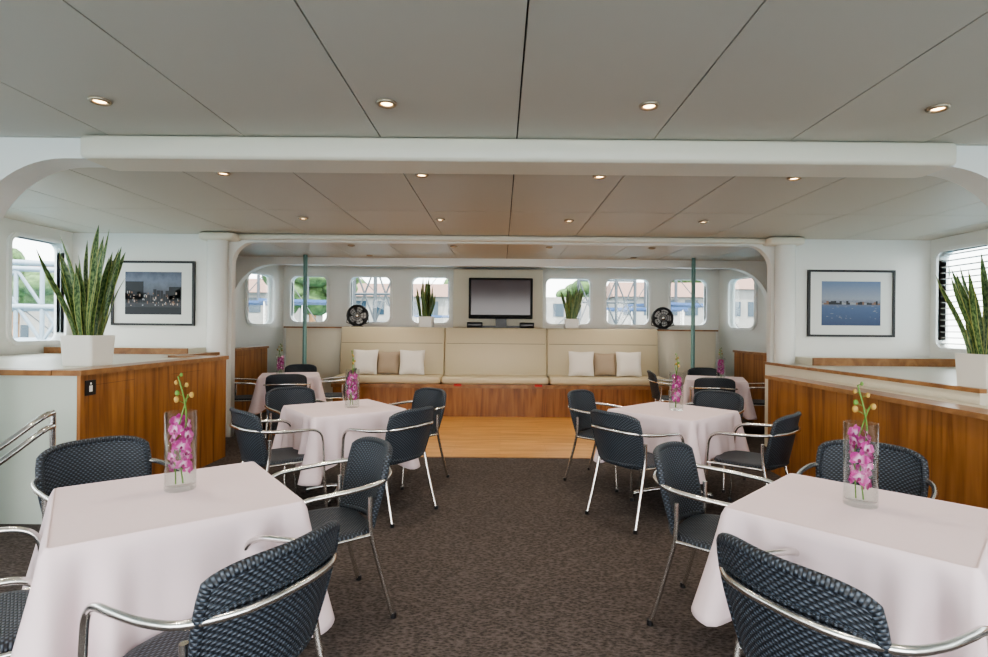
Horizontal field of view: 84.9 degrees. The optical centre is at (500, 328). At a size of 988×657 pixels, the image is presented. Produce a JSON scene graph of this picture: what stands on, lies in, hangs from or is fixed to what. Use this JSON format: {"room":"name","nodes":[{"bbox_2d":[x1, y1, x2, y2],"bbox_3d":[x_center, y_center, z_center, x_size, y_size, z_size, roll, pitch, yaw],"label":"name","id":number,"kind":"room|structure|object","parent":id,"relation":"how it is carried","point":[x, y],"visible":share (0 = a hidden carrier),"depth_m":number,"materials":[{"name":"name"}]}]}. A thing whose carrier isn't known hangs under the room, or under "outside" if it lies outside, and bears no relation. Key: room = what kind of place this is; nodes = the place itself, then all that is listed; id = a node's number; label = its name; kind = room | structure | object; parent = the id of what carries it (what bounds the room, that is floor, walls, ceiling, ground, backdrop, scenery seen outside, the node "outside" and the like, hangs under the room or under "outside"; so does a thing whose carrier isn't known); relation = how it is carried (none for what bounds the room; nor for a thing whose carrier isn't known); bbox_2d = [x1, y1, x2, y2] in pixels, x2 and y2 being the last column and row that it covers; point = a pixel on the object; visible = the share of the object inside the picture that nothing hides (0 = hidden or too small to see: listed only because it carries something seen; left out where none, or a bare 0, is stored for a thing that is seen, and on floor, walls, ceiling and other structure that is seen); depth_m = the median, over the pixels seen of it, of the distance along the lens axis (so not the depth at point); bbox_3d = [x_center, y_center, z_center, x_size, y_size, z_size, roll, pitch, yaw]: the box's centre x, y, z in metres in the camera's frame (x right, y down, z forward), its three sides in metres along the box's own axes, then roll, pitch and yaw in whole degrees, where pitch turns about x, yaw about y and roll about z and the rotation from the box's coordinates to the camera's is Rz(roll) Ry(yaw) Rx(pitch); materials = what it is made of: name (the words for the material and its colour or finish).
{"room":"ship interior","nodes":[
{"label":"ship interior","id":0,"kind":"room"},
{"bbox_2d":[0,217,72,355],"bbox_3d":[-5.651,0.076,2.300,0.100,2.650,9.600,1,0,0],"label":"wall","id":1,"kind":"structure","parent":0,"point":[8,226],"depth_m":6.31,"materials":[{"name":"white paint"}]},
{"bbox_2d":[6,232,69,344],"bbox_3d":[-5.646,-0.459,6.535,0.160,1.310,0.860,1,0,0],"label":"frame","id":2,"kind":"object","parent":1,"relation":"attached to","point":[9,244],"visible":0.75,"depth_m":6.42,"materials":[{"name":"white metal"}]},
{"bbox_2d":[0,347,228,523],"bbox_3d":[-4.312,0.825,5.470,2.550,1.175,3.140,1,0,0],"label":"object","id":3,"kind":"structure","parent":0,"point":[133,395],"depth_m":4.37,"materials":[{"name":"brown wood"}]},
{"bbox_2d":[36,225,124,365],"bbox_3d":[-3.549,-0.293,4.670,0.537,1.223,0.592,0,0,-13],"label":"potted snake plant","id":4,"kind":"object","parent":3,"relation":"on","point":[88,298],"visible":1,"depth_m":4.57,"materials":[{"name":"green plant"}]},
{"bbox_2d":[85,379,95,395],"bbox_3d":[-3.048,0.438,4.010,0.010,0.110,0.100,1,0,0],"label":"restroom sign","id":5,"kind":"object","parent":3,"relation":"attached to","point":[90,385],"visible":1,"depth_m":4.00,"materials":[{"name":"black plastic"}]},
{"bbox_2d":[234,346,268,414],"bbox_3d":[-4.058,0.857,8.225,0.140,1.115,2.090,1,0,0],"label":"wall","id":6,"kind":"structure","parent":0,"point":[250,362],"depth_m":8.56,"materials":[{"name":"brown wood"}]},
{"bbox_2d":[236,265,283,372],"bbox_3d":[-4.526,0.086,10.035,0.080,2.650,1.310,0,0,20],"label":"wall","id":7,"kind":"structure","parent":0,"point":[247,335],"depth_m":10.26,"materials":[{"name":"white paint"}]},
{"bbox_2d":[245,271,275,325],"bbox_3d":[-4.515,-0.549,10.049,0.160,1.010,0.710,0,0,20],"label":"frame","id":8,"kind":"object","parent":7,"relation":"attached to","point":[272,300],"visible":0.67,"depth_m":10.31,"materials":[{"name":"white metal"}]},
{"bbox_2d":[235,256,766,351],"bbox_3d":[-0.001,0.125,9.350,11.240,2.650,0.140,1,0,0],"label":"trim","id":9,"kind":"structure","parent":7,"relation":"attached to","point":[245,265],"depth_m":9.28,"materials":[{"name":"white paint"}]},
{"bbox_2d":[0,412,781,656],"bbox_3d":[-0.013,1.522,4.200,11.400,0.155,13.400,1,0,0],"label":"floor","id":10,"kind":"structure","parent":0,"point":[510,561],"depth_m":3.42,"materials":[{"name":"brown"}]},
{"bbox_2d":[0,526,41,656],"bbox_3d":[-1.812,1.014,1.740,0.623,0.845,0.600,0,0,-41],"label":"dining chair","id":11,"kind":"object","parent":10,"relation":"on","point":[12,603],"visible":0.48,"depth_m":1.85,"materials":[{"name":"silver metal"}]},
{"bbox_2d":[0,410,55,465],"bbox_3d":[-3.140,0.983,3.125,0.098,0.880,1.057,0,0,18],"label":"stair handrail","id":12,"kind":"object","parent":10,"relation":"on","point":[51,414],"visible":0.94,"depth_m":3.44,"materials":[{"name":"silver metal"}]},
{"bbox_2d":[30,435,182,520],"bbox_3d":[-1.963,1.013,2.718,0.623,0.845,0.600,0,0,37],"label":"dining chair","id":13,"kind":"object","parent":10,"relation":"on","point":[107,458],"visible":0.42,"depth_m":2.87,"materials":[{"name":"blue wicker"}]},
{"bbox_2d":[10,462,334,656],"bbox_3d":[-1.349,1.060,2.230,1.042,0.754,1.042,1,0,-38],"label":"dining table","id":14,"kind":"object","parent":10,"relation":"on","point":[141,546],"visible":0.81,"depth_m":1.88,"materials":[{"name":"white fabric"}]},
{"bbox_2d":[164,373,195,486],"bbox_3d":[-1.364,0.436,2.300,0.120,0.494,0.120,0,0,44],"label":"orchid","id":15,"kind":"object","parent":14,"relation":"on","point":[178,426],"visible":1,"depth_m":2.29,"materials":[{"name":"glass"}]},
{"bbox_2d":[77,520,339,656],"bbox_3d":[-0.852,1.022,1.677,0.623,0.845,0.600,0,0,26],"label":"dining chair","id":16,"kind":"object","parent":10,"relation":"on","point":[267,603],"visible":1,"depth_m":1.50,"materials":[{"name":"blue wicker"}]},
{"bbox_2d":[234,378,262,426],"bbox_3d":[-3.638,0.998,7.612,0.623,0.845,0.600,1,0,-16],"label":"dining chair","id":17,"kind":"object","parent":10,"relation":"on","point":[238,398],"visible":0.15,"depth_m":7.43,"materials":[{"name":"blue wicker"}]},
{"bbox_2d":[229,407,327,507],"bbox_3d":[-1.750,1.014,4.178,0.623,0.845,0.600,0,0,-45],"label":"dining chair","id":18,"kind":"object","parent":10,"relation":"on","point":[249,431],"visible":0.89,"depth_m":3.95,"materials":[{"name":"blue wicker"}]},
{"bbox_2d":[248,372,325,413],"bbox_3d":[-3.069,1.045,7.850,1.042,0.754,1.042,0,0,-20],"label":"dining table","id":19,"kind":"object","parent":10,"relation":"on","point":[257,405],"visible":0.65,"depth_m":7.38,"materials":[{"name":"white fabric"}]},
{"bbox_2d":[263,374,311,439],"bbox_3d":[-2.850,1.005,7.221,0.600,0.845,0.623,0,0,-16],"label":"dining chair","id":20,"kind":"object","parent":10,"relation":"on","point":[272,381],"visible":0.48,"depth_m":6.95,"materials":[{"name":"blue wicker"}]},
{"bbox_2d":[284,364,316,371],"bbox_3d":[-3.212,1.002,8.510,0.600,0.845,0.623,0,0,-6],"label":"dining chair","id":21,"kind":"object","parent":10,"relation":"on","point":[294,367],"visible":0.21,"depth_m":8.77,"materials":[{"name":"black fabric"}]},
{"bbox_2d":[263,386,339,485],"bbox_3d":[-1.950,1.013,5.242,0.600,0.845,0.623,0,0,-45],"label":"dining chair","id":22,"kind":"object","parent":10,"relation":"on","point":[276,398],"visible":0.52,"depth_m":5.37,"materials":[{"name":"black fabric"}]},
{"bbox_2d":[302,255,307,363],"bbox_3d":[-3.271,0.097,9.000,0.120,2.648,0.120,1,0,0],"label":"support pole","id":23,"kind":"object","parent":10,"relation":"on","point":[305,257],"visible":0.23,"depth_m":8.97,"materials":[{"name":"teal metal"}]},
{"bbox_2d":[272,436,396,618],"bbox_3d":[-0.884,1.022,2.757,0.623,0.845,0.600,1,0,-35],"label":"dining chair","id":24,"kind":"object","parent":10,"relation":"on","point":[367,472],"visible":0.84,"depth_m":2.87,"materials":[{"name":"blue wicker"}]},
{"bbox_2d":[321,368,356,400],"bbox_3d":[-2.459,1.008,8.005,0.623,0.845,0.600,1,0,-9],"label":"dining chair","id":25,"kind":"object","parent":10,"relation":"on","point":[330,395],"visible":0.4,"depth_m":7.83,"materials":[{"name":"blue metal"}]},
{"bbox_2d":[271,399,419,506],"bbox_3d":[-1.369,1.060,4.700,1.042,0.754,1.042,1,0,-38],"label":"dining table","id":26,"kind":"object","parent":10,"relation":"on","point":[332,419],"visible":0.7,"depth_m":4.36,"materials":[{"name":"white fabric"}]},
{"bbox_2d":[345,351,359,404],"bbox_3d":[-1.294,0.437,4.700,0.120,0.494,0.120,1,0,8],"label":"orchid","id":27,"kind":"object","parent":26,"relation":"on","point":[350,381],"visible":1,"depth_m":4.70,"materials":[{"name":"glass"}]},
{"bbox_2d":[337,406,437,527],"bbox_3d":[-0.864,1.022,4.263,0.623,0.845,0.600,0,0,33],"label":"dining chair","id":28,"kind":"object","parent":10,"relation":"on","point":[407,432],"visible":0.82,"depth_m":4.06,"materials":[{"name":"blue wicker"}]},
{"bbox_2d":[389,387,448,489],"bbox_3d":[-0.868,1.022,5.242,0.623,0.845,0.600,0,0,-45],"label":"dining chair","id":29,"kind":"object","parent":10,"relation":"on","point":[423,397],"visible":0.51,"depth_m":5.36,"materials":[{"name":"black fabric"}]},
{"bbox_2d":[331,327,669,416],"bbox_3d":[-0.021,0.720,9.223,5.570,1.460,0.815,1,0,0],"label":"bench","id":30,"kind":"object","parent":10,"relation":"on","point":[482,372],"visible":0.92,"depth_m":9.35,"materials":[{"name":"brown wood"}]},
{"bbox_2d":[353,349,377,374],"bbox_3d":[-2.303,0.566,9.152,0.430,0.417,0.196,0,0,2],"label":"throw pillow","id":31,"kind":"object","parent":30,"relation":"on","point":[366,360],"visible":0.88,"depth_m":9.09,"materials":[{"name":"white fabric"}]},
{"bbox_2d":[377,351,399,373],"bbox_3d":[-1.932,0.584,9.248,0.400,0.388,0.191,0,0,4],"label":"throw pillow","id":32,"kind":"object","parent":30,"relation":"on","point":[388,362],"visible":0.98,"depth_m":9.19,"materials":[{"name":"beige fabric"}]},
{"bbox_2d":[399,350,424,374],"bbox_3d":[-1.507,0.573,9.152,0.430,0.417,0.196,0,0,-2],"label":"throw pillow","id":33,"kind":"object","parent":30,"relation":"on","point":[411,362],"visible":1,"depth_m":9.09,"materials":[{"name":"white fabric"}]},
{"bbox_2d":[568,351,593,376],"bbox_3d":[1.359,0.598,9.152,0.430,0.417,0.196,0,0,5],"label":"throw pillow","id":34,"kind":"object","parent":30,"relation":"on","point":[580,363],"visible":1,"depth_m":9.09,"materials":[{"name":"white fabric"}]},
{"bbox_2d":[593,353,616,375],"bbox_3d":[1.774,0.616,9.248,0.400,0.388,0.191,1,0,0],"label":"throw pillow","id":35,"kind":"object","parent":30,"relation":"on","point":[604,364],"visible":0.96,"depth_m":9.19,"materials":[{"name":"beige fabric"}]},
{"bbox_2d":[616,352,641,376],"bbox_3d":[2.166,0.605,9.152,0.430,0.417,0.196,0,0,2],"label":"throw pillow","id":36,"kind":"object","parent":30,"relation":"on","point":[628,364],"visible":1,"depth_m":9.09,"materials":[{"name":"white fabric"}]},
{"bbox_2d":[284,326,717,403],"bbox_3d":[-0.006,0.723,10.110,7.760,1.455,0.940,1,0,0],"label":"sofa","id":37,"kind":"object","parent":10,"relation":"on","point":[323,343],"visible":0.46,"depth_m":9.68,"materials":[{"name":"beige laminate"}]},
{"bbox_2d":[346,304,368,326],"bbox_3d":[-2.618,-0.235,9.865,0.411,0.412,0.250,1,0,0],"label":"desk fan","id":38,"kind":"object","parent":37,"relation":"on","point":[357,315],"visible":1,"depth_m":9.84,"materials":[{"name":"black plastic"}]},
{"bbox_2d":[416,279,435,326],"bbox_3d":[-1.379,-0.479,9.836,0.357,0.922,0.344,0,0,-13],"label":"potted snake plant","id":39,"kind":"object","parent":37,"relation":"on","point":[425,319],"visible":0.98,"depth_m":9.77,"materials":[{"name":"green plant"}]},
{"bbox_2d":[453,269,542,327],"bbox_3d":[-0.055,-0.559,10.335,1.680,1.103,0.470,1,0,0],"label":"wall panel","id":40,"kind":"object","parent":37,"relation":"on","point":[461,277],"visible":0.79,"depth_m":10.10,"materials":[{"name":"beige paint"}]},
{"bbox_2d":[467,322,533,327],"bbox_3d":[-0.009,-0.060,9.877,1.220,0.100,0.205,1,0,0],"label":"speaker","id":41,"kind":"object","parent":37,"relation":"on","point":[469,324],"visible":0.9,"depth_m":9.78},
{"bbox_2d":[469,278,532,325],"bbox_3d":[-0.006,-0.469,9.950,1.180,0.922,0.200,1,0,0],"label":"television","id":42,"kind":"object","parent":37,"relation":"on","point":[500,299],"visible":0.94,"depth_m":9.93,"materials":[{"name":"black plastic"}]},
{"bbox_2d":[561,285,583,328],"bbox_3d":[1.307,-0.405,9.839,0.420,0.821,0.334,1,0,0],"label":"potted snake plant","id":43,"kind":"object","parent":37,"relation":"on","point":[572,308],"visible":1,"depth_m":9.77,"materials":[{"name":"green plant"}]},
{"bbox_2d":[651,307,673,329],"bbox_3d":[2.952,-0.186,9.865,0.411,0.412,0.250,1,0,0],"label":"desk fan","id":44,"kind":"object","parent":37,"relation":"on","point":[662,318],"visible":1,"depth_m":9.84,"materials":[{"name":"black plastic"}]},
{"bbox_2d":[563,389,641,491],"bbox_3d":[0.967,1.038,5.218,0.623,0.845,0.600,0,0,37],"label":"dining chair","id":45,"kind":"object","parent":10,"relation":"on","point":[581,402],"visible":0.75,"depth_m":5.35,"materials":[{"name":"black fabric"}]},
{"bbox_2d":[585,409,686,533],"bbox_3d":[1.026,1.039,4.183,0.623,0.845,0.600,1,0,-35],"label":"dining chair","id":46,"kind":"object","parent":10,"relation":"on","point":[618,437],"visible":0.92,"depth_m":3.97,"materials":[{"name":"blue wicker"}]},
{"bbox_2d":[647,370,683,401],"bbox_3d":[2.481,1.051,8.005,0.623,0.845,0.600,1,0,9],"label":"dining chair","id":47,"kind":"object","parent":10,"relation":"on","point":[656,393],"visible":0.66,"depth_m":7.86,"materials":[{"name":"blue wicker"}]},
{"bbox_2d":[593,401,749,497],"bbox_3d":[1.491,1.085,4.700,1.042,0.754,1.042,0,0,-42],"label":"dining table","id":48,"kind":"object","parent":10,"relation":"on","point":[695,423],"visible":0.66,"depth_m":4.40,"materials":[{"name":"white fabric"}]},
{"bbox_2d":[669,353,683,407],"bbox_3d":[1.526,0.462,4.700,0.120,0.494,0.120,0,0,9],"label":"orchid","id":49,"kind":"object","parent":48,"relation":"on","point":[677,379],"visible":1,"depth_m":4.68,"materials":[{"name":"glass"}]},
{"bbox_2d":[691,258,695,367],"bbox_3d":[3.199,0.153,9.000,0.120,2.648,0.120,1,0,0],"label":"support pole","id":50,"kind":"object","parent":10,"relation":"on","point":[693,262],"visible":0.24,"depth_m":8.97,"materials":[{"name":"teal metal"}]},
{"bbox_2d":[687,367,719,375],"bbox_3d":[3.244,1.058,8.510,0.600,0.845,0.623,0,0,6],"label":"dining chair","id":51,"kind":"object","parent":10,"relation":"on","point":[700,371],"visible":0.17,"depth_m":8.77,"materials":[{"name":"black fabric"}]},
{"bbox_2d":[647,441,773,625],"bbox_3d":[1.087,1.039,2.698,0.623,0.845,0.600,0,0,37],"label":"dining chair","id":52,"kind":"object","parent":10,"relation":"on","point":[676,472],"visible":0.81,"depth_m":2.83,"materials":[{"name":"blue wicker"}]},
{"bbox_2d":[689,377,737,405],"bbox_3d":[2.832,1.054,7.221,0.600,0.845,0.623,0,0,16],"label":"dining chair","id":53,"kind":"object","parent":10,"relation":"on","point":[705,383],"visible":0.39,"depth_m":6.95,"materials":[{"name":"blue wicker"}]},
{"bbox_2d":[684,390,745,492],"bbox_3d":[2.012,1.047,5.242,0.623,0.845,0.600,0,0,-45],"label":"dining chair","id":54,"kind":"object","parent":10,"relation":"on","point":[718,399],"visible":0.36,"depth_m":5.42,"materials":[{"name":"blue wicker"}]},
{"bbox_2d":[679,375,756,419],"bbox_3d":[3.111,1.099,7.850,1.042,0.754,1.042,0,0,20],"label":"dining table","id":55,"kind":"object","parent":10,"relation":"on","point":[742,385],"visible":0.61,"depth_m":7.37,"materials":[{"name":"white fabric"}]},
{"bbox_2d":[702,411,800,500],"bbox_3d":[1.973,1.047,4.199,0.623,0.845,0.600,1,0,44],"label":"dining chair","id":56,"kind":"object","parent":10,"relation":"on","point":[784,429],"visible":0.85,"depth_m":3.98,"materials":[{"name":"blue wicker"}]},
{"bbox_2d":[691,473,987,656],"bbox_3d":[1.411,1.084,2.120,1.002,0.754,1.002,1,0,-44],"label":"dining table","id":57,"kind":"object","parent":10,"relation":"on","point":[924,560],"visible":0.82,"depth_m":1.87,"materials":[{"name":"white fabric"}]},
{"bbox_2d":[843,382,878,502],"bbox_3d":[1.446,0.461,2.170,0.120,0.494,0.120,0,0,31],"label":"orchid","id":58,"kind":"object","parent":57,"relation":"on","point":[860,474],"visible":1,"depth_m":2.16,"materials":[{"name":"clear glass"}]},
{"bbox_2d":[716,532,987,656],"bbox_3d":[0.994,1.038,1.597,0.623,0.845,0.600,0,0,-26],"label":"dining chair","id":59,"kind":"object","parent":10,"relation":"on","point":[778,607],"visible":0.97,"depth_m":1.41,"materials":[{"name":"blue wicker"}]},
{"bbox_2d":[796,439,938,499],"bbox_3d":[1.851,1.046,2.763,0.600,0.845,0.623,0,0,41],"label":"dining chair","id":60,"kind":"object","parent":10,"relation":"on","point":[901,469],"visible":0.44,"depth_m":2.91,"materials":[{"name":"blue wicker"}]},
{"bbox_2d":[0,0,987,268],"bbox_3d":[0.011,-1.260,4.200,11.400,0.120,13.400,1,0,0],"label":"ceiling","id":61,"kind":"structure","parent":0,"point":[716,70],"depth_m":2.85,"materials":[{"name":"white paint"}]},
{"bbox_2d":[87,96,111,105],"bbox_3d":[-2.139,-1.214,2.880,0.110,0.024,0.110,1,0,0],"label":"recessed light","id":62,"kind":"object","parent":61,"relation":"in","point":[100,101],"visible":1,"depth_m":2.87,"materials":[{"name":"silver metal"}]},
{"bbox_2d":[376,98,396,108],"bbox_3d":[-0.610,-1.200,2.880,0.110,0.024,0.110,1,0,0],"label":"recessed light","id":63,"kind":"object","parent":61,"relation":"in","point":[385,103],"visible":1,"depth_m":2.87,"materials":[{"name":"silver metal"}]},
{"bbox_2d":[0,137,987,222],"bbox_3d":[-0.001,0.125,3.570,11.200,2.650,0.200,1,0,0],"label":"ceiling beam","id":64,"kind":"structure","parent":61,"relation":"attached to","point":[24,162],"depth_m":3.47,"materials":[{"name":"white paint"}]},
{"bbox_2d":[80,135,956,177],"bbox_3d":[0.110,-1.122,3.540,5.520,0.145,0.320,1,0,0],"label":"ceiling beam","id":65,"kind":"structure","parent":61,"relation":"attached to","point":[113,152],"depth_m":3.38,"materials":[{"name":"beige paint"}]},
{"bbox_2d":[639,101,659,110],"bbox_3d":[0.790,-1.188,2.880,0.110,0.024,0.110,1,0,0],"label":"recessed light","id":66,"kind":"object","parent":61,"relation":"in","point":[647,105],"visible":1,"depth_m":2.87,"materials":[{"name":"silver metal"}]},
{"bbox_2d":[925,103,950,113],"bbox_3d":[2.330,-1.175,2.880,0.110,0.024,0.110,1,0,0],"label":"recessed light","id":67,"kind":"object","parent":61,"relation":"in","point":[942,107],"visible":1,"depth_m":2.87,"materials":[{"name":"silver metal"}]},
{"bbox_2d":[283,265,718,371],"bbox_3d":[-0.001,0.125,10.650,8.700,2.650,0.100,1,0,0],"label":"wall","id":68,"kind":"structure","parent":0,"point":[338,276],"depth_m":10.60,"materials":[{"name":"white paint"}]},
{"bbox_2d":[288,274,328,323],"bbox_3d":[-3.765,-0.578,10.650,0.790,0.980,0.160,1,0,0],"label":"frame","id":69,"kind":"object","parent":68,"relation":"attached to","point":[294,275],"visible":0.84,"depth_m":10.57,"materials":[{"name":"white metal"}]},
{"bbox_2d":[348,274,392,324],"bbox_3d":[-2.565,-0.567,10.650,0.870,0.980,0.160,1,0,0],"label":"frame","id":70,"kind":"object","parent":68,"relation":"attached to","point":[355,275],"visible":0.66,"depth_m":10.57,"materials":[{"name":"white metal"}]},
{"bbox_2d":[409,275,451,324],"bbox_3d":[-1.380,-0.557,10.650,0.820,0.980,0.160,1,0,0],"label":"frame","id":71,"kind":"object","parent":68,"relation":"attached to","point":[415,276],"visible":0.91,"depth_m":10.57,"materials":[{"name":"white metal"}]},
{"bbox_2d":[544,276,592,325],"bbox_3d":[1.320,-0.533,10.650,0.960,0.980,0.160,1,0,0],"label":"frame","id":72,"kind":"object","parent":68,"relation":"attached to","point":[550,277],"visible":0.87,"depth_m":10.57,"materials":[{"name":"white metal"}]},
{"bbox_2d":[604,277,650,326],"bbox_3d":[2.480,-0.523,10.650,0.920,0.980,0.160,1,0,0],"label":"frame","id":73,"kind":"object","parent":68,"relation":"attached to","point":[609,278],"visible":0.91,"depth_m":10.57,"materials":[{"name":"white metal"}]},
{"bbox_2d":[668,277,708,326],"bbox_3d":[3.675,-0.513,10.650,0.790,0.980,0.160,1,0,0],"label":"frame","id":74,"kind":"object","parent":68,"relation":"attached to","point":[675,278],"visible":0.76,"depth_m":10.57,"materials":[{"name":"white metal"}]},
{"bbox_2d":[72,233,930,436],"bbox_3d":[-0.001,0.125,7.100,11.200,2.650,0.100,1,0,0],"label":"wall","id":75,"kind":"structure","parent":0,"point":[911,259],"depth_m":7.05,"materials":[{"name":"white paint"}]},
{"bbox_2d":[111,260,195,325],"bbox_3d":[-4.526,-0.460,7.030,1.080,0.840,0.035,1,0,0],"label":"framed picture","id":76,"kind":"object","parent":75,"relation":"attached to","point":[159,293],"visible":0.98,"depth_m":7.03,"materials":[{"name":"black plastic"}]},
{"bbox_2d":[199,232,804,434],"bbox_3d":[-0.001,0.128,6.935,7.680,2.645,0.230,1,0,0],"label":"trim","id":77,"kind":"structure","parent":75,"relation":"attached to","point":[217,242],"depth_m":6.92,"materials":[{"name":"beige paint"}]},
{"bbox_2d":[807,270,895,336],"bbox_3d":[4.558,-0.325,7.030,1.130,0.870,0.035,1,0,0],"label":"framed picture","id":78,"kind":"object","parent":75,"relation":"attached to","point":[840,303],"visible":1,"depth_m":7.03,"materials":[{"name":"black plastic"}]},
{"bbox_2d":[556,280,588,296],"bbox_3d":[9.128,-0.654,58.980,6.540,9.356,3.879,1,0,0],"label":"tree","id":79,"kind":"object","parent":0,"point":[585,285],"visible":0.13,"depth_m":57.82,"materials":[{"name":"green plant"}]},
{"bbox_2d":[719,269,765,376],"bbox_3d":[4.524,0.165,10.035,0.080,2.650,1.310,0,0,-20],"label":"wall","id":80,"kind":"structure","parent":0,"point":[755,339],"depth_m":10.26,"materials":[{"name":"white paint"}]},
{"bbox_2d":[726,275,757,329],"bbox_3d":[4.524,-0.470,10.049,0.160,1.010,0.710,0,0,-20],"label":"frame","id":81,"kind":"object","parent":80,"relation":"attached to","point":[731,279],"visible":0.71,"depth_m":10.30,"materials":[{"name":"white metal"}]},
{"bbox_2d":[735,278,753,327],"bbox_3d":[24.003,-0.191,47.000,12.800,8.700,6.800,1,0,0],"label":"waterfront building","id":82,"kind":"structure","parent":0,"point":[744,288],"depth_m":44.00,"materials":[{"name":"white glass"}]},
{"bbox_2d":[733,350,766,423],"bbox_3d":[4.042,0.928,8.225,0.140,1.115,2.090,1,0,0],"label":"wall","id":83,"kind":"structure","parent":0,"point":[749,365],"depth_m":8.51,"materials":[{"name":"brown wood"}]},
{"bbox_2d":[764,356,987,508],"bbox_3d":[4.167,0.924,4.160,2.810,1.125,5.760,1,0,0],"label":"wall","id":84,"kind":"structure","parent":0,"point":[921,407],"depth_m":4.26,"materials":[{"name":"brown wood"}]},
{"bbox_2d":[936,254,987,389],"bbox_3d":[3.646,-0.051,4.055,0.508,1.003,0.599,1,0,-1],"label":"potted snake plant","id":85,"kind":"object","parent":84,"relation":"on","point":[971,366],"visible":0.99,"depth_m":4.05,"materials":[{"name":"green plant"}]},
{"bbox_2d":[930,229,987,358],"bbox_3d":[5.649,0.174,2.300,0.100,2.650,9.600,1,0,0],"label":"wall","id":86,"kind":"structure","parent":0,"point":[981,235],"depth_m":6.92,"materials":[{"name":"white paint"}]},
{"bbox_2d":[933,241,987,352],"bbox_3d":[5.653,-0.361,6.535,0.160,1.310,0.860,1,0,0],"label":"frame","id":87,"kind":"object","parent":86,"relation":"attached to","point":[936,263],"visible":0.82,"depth_m":6.92,"materials":[{"name":"white metal"}]},
{"bbox_2d":[940,248,987,344],"bbox_3d":[5.653,-0.369,6.535,0.040,1.137,0.770,1,0,0],"label":"blind slats","id":88,"kind":"object","parent":86,"relation":"attached to","point":[982,248],"visible":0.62,"depth_m":6.67,"materials":[{"name":"grey plastic"}]},
{"label":"outside","id":89,"kind":"structure","parent":0,"visible":0},
{"bbox_2d":[951,346,965,348],"bbox_3d":[-0.035,4.050,50.000,300.000,0.200,220.000,0,0,0],"label":"harbour water","id":90,"kind":"structure","parent":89,"point":[959,347],"depth_m":142.51,"materials":[{"name":"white liquid"}]},
{"bbox_2d":[12,259,53,340],"bbox_3d":[-8.707,1.344,9.204,6.070,5.040,2.250,1,0,-25],"label":"truss","id":91,"kind":"object","parent":90,"relation":"on","point":[24,265],"visible":0.14,"depth_m":9.31,"materials":[{"name":"white metal"}]},
{"bbox_2d":[12,248,53,337],"bbox_3d":[-35.876,-1.227,40.119,6.842,9.715,3.740,1,0,0],"label":"tree","id":92,"kind":"object","parent":90,"relation":"on","point":[33,278],"visible":0.38,"depth_m":39.28,"materials":[{"name":"green plant"}]},
{"bbox_2d":[20,260,53,337],"bbox_3d":[-47.966,-1.419,46.889,14.800,9.900,7.800,0,0,-34],"label":"waterfront building","id":93,"kind":"structure","parent":90,"relation":"on","point":[25,331],"depth_m":47.40,"materials":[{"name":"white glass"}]},
{"bbox_2d":[249,275,316,321],"bbox_3d":[-15.484,-0.915,30.998,12.018,9.840,4.080,0,0,14],"label":"yacht","id":94,"kind":"object","parent":90,"relation":"on","point":[253,302],"visible":0.06,"depth_m":30.51,"materials":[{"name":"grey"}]},
{"bbox_2d":[249,279,322,323],"bbox_3d":[-21.998,-0.292,47.000,11.800,8.100,6.800,1,0,0],"label":"waterfront building","id":95,"kind":"structure","parent":90,"relation":"on","point":[255,311],"depth_m":44.00,"materials":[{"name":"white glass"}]},
{"bbox_2d":[261,275,357,321],"bbox_3d":[-12.980,-0.668,37.071,6.433,8.998,3.618,1,0,0],"label":"tree","id":96,"kind":"object","parent":90,"relation":"on","point":[317,285],"visible":0.25,"depth_m":36.12,"materials":[{"name":"green plant"}]},
{"bbox_2d":[249,275,388,323],"bbox_3d":[-7.502,-0.701,25.997,11.517,9.430,3.910,1,0,-23],"label":"yacht","id":97,"kind":"object","parent":90,"relation":"on","point":[263,301],"visible":0.08,"depth_m":24.38,"materials":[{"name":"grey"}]},
{"bbox_2d":[352,277,389,321],"bbox_3d":[-4.303,0.357,17.000,2.120,7.090,0.120,1,0,0],"label":"gantry","id":98,"kind":"object","parent":90,"relation":"on","point":[385,294],"visible":0.06,"depth_m":16.97,"materials":[{"name":"grey metal"}]},
{"bbox_2d":[356,283,448,322],"bbox_3d":[-8.999,-0.178,51.000,9.800,8.100,6.800,1,0,0],"label":"waterfront building","id":99,"kind":"structure","parent":90,"relation":"on","point":[440,291],"depth_m":48.01,"materials":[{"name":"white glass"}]},
{"bbox_2d":[546,297,588,323],"bbox_3d":[3.995,0.535,52.975,9.000,6.900,6.050,1,0,0],"label":"waterfront building","id":100,"kind":"structure","parent":90,"relation":"on","point":[555,311],"depth_m":50.00,"materials":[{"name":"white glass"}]},
{"bbox_2d":[577,279,636,324],"bbox_3d":[4.091,1.026,21.000,2.320,5.900,0.120,1,0,0],"label":"gantry","id":101,"kind":"object","parent":90,"relation":"on","point":[616,302],"visible":0.21,"depth_m":20.97,"materials":[{"name":"grey metal"}]},
{"bbox_2d":[558,280,702,324],"bbox_3d":[5.512,-0.442,26.997,11.016,9.020,3.740,0,0,20],"label":"yacht","id":102,"kind":"object","parent":90,"relation":"on","point":[638,309],"visible":0.08,"depth_m":25.81,"materials":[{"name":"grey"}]},
{"bbox_2d":[606,282,703,324],"bbox_3d":[12.999,0.113,45.000,8.800,7.900,6.800,1,0,0],"label":"waterfront building","id":103,"kind":"structure","parent":90,"relation":"on","point":[683,295],"depth_m":42.00,"materials":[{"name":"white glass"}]},
{"bbox_2d":[622,280,738,327],"bbox_3d":[10.998,-0.684,29.996,12.018,9.840,4.080,1,0,-29],"label":"yacht","id":104,"kind":"object","parent":90,"relation":"on","point":[675,303],"visible":0.06,"depth_m":28.88,"materials":[{"name":"grey"}]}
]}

